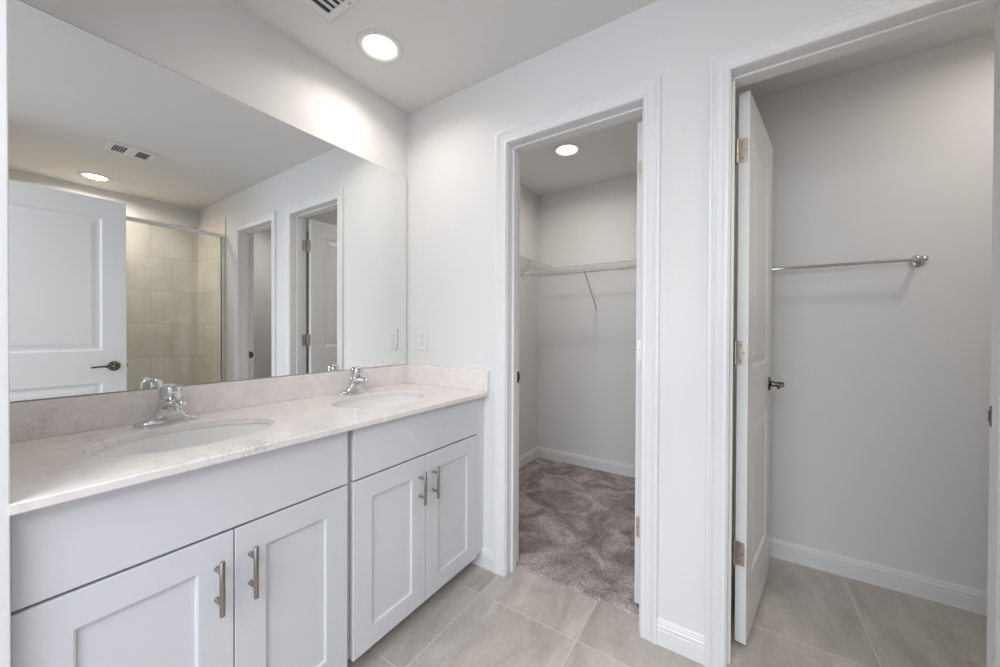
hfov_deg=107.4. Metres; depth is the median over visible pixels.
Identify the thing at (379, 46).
recessed light
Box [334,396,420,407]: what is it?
sink
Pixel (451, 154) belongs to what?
wall
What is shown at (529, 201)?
wall
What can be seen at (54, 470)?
countertop
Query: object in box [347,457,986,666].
floor
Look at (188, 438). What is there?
sink
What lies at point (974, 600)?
baseboard
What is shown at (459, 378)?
backsplash
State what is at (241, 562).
vanity cabinet
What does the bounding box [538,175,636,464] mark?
wall
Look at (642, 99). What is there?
door frame
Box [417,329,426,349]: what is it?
outlet
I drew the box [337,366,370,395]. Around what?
faucet
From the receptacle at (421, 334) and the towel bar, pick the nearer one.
the towel bar
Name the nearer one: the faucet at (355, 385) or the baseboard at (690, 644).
the baseboard at (690, 644)
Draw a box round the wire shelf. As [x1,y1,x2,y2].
[520,256,636,310]
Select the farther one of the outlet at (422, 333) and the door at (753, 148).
the outlet at (422, 333)
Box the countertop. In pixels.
[10,383,488,515]
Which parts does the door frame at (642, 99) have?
casing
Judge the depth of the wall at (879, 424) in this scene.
1.71 m
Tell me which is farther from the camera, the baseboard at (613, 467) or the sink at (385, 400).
the baseboard at (613, 467)
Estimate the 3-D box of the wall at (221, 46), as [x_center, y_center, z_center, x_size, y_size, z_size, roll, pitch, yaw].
[-0.989,-0.050,1.577,0.120,2.440,1.675,0,0,33]
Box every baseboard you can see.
[471,547,493,571]
[519,446,537,468]
[538,447,634,477]
[657,617,704,664]
[732,528,986,615]
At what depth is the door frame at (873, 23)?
1.26 m
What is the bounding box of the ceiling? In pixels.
[232,0,994,195]
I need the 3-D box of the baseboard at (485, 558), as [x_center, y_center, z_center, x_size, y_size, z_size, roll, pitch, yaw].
[-0.289,1.122,1.979,0.626,0.097,0.012,0,0,33]
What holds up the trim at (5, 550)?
attached to the wall
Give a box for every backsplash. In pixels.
[10,364,408,442]
[407,364,488,391]
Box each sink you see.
[89,423,271,455]
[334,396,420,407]
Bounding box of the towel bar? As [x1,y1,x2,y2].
[772,255,928,270]
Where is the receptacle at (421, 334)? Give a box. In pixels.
[420,333,423,345]
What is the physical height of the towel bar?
0.054 m
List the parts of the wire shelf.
long rod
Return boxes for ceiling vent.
[299,0,362,24]
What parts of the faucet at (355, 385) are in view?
lever handle, spout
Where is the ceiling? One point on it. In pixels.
(449, 47)
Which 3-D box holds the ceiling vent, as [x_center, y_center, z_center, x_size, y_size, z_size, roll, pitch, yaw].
[-0.697,-1.262,1.300,0.205,0.009,0.343,0,0,33]
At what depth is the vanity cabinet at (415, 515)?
1.43 m
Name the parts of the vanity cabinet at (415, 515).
door, false drawer, handle, handle, door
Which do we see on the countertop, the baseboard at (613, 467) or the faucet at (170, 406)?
the faucet at (170, 406)
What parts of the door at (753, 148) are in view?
handle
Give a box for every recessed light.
[356,29,402,63]
[553,143,580,156]
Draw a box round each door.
[634,121,641,603]
[732,90,783,644]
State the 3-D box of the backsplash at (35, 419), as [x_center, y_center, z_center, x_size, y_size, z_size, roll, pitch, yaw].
[-0.929,0.235,1.544,0.019,0.104,1.432,0,0,33]
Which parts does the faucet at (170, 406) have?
lever handle, spout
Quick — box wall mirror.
[8,0,406,401]
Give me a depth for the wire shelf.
2.94 m
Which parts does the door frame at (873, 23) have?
casing, strike plate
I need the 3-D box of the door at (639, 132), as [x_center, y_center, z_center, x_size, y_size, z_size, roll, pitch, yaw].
[0.757,0.127,1.811,0.154,2.049,0.617,0,0,33]
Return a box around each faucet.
[133,382,197,427]
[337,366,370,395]
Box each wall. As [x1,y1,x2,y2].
[10,0,407,402]
[407,0,871,635]
[519,184,538,456]
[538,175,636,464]
[732,31,994,590]
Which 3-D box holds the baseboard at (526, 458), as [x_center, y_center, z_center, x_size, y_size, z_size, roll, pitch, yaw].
[-0.043,1.109,2.832,0.012,0.097,1.455,0,0,33]
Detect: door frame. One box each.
[494,75,660,644]
[704,0,999,666]
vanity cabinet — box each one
[10,431,347,666]
[347,397,482,662]
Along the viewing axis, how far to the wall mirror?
1.25 m
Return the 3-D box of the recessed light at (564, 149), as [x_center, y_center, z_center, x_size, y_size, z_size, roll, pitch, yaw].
[0.463,-1.267,2.543,0.197,0.008,0.197,0,0,33]
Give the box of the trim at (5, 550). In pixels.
[0,0,10,666]

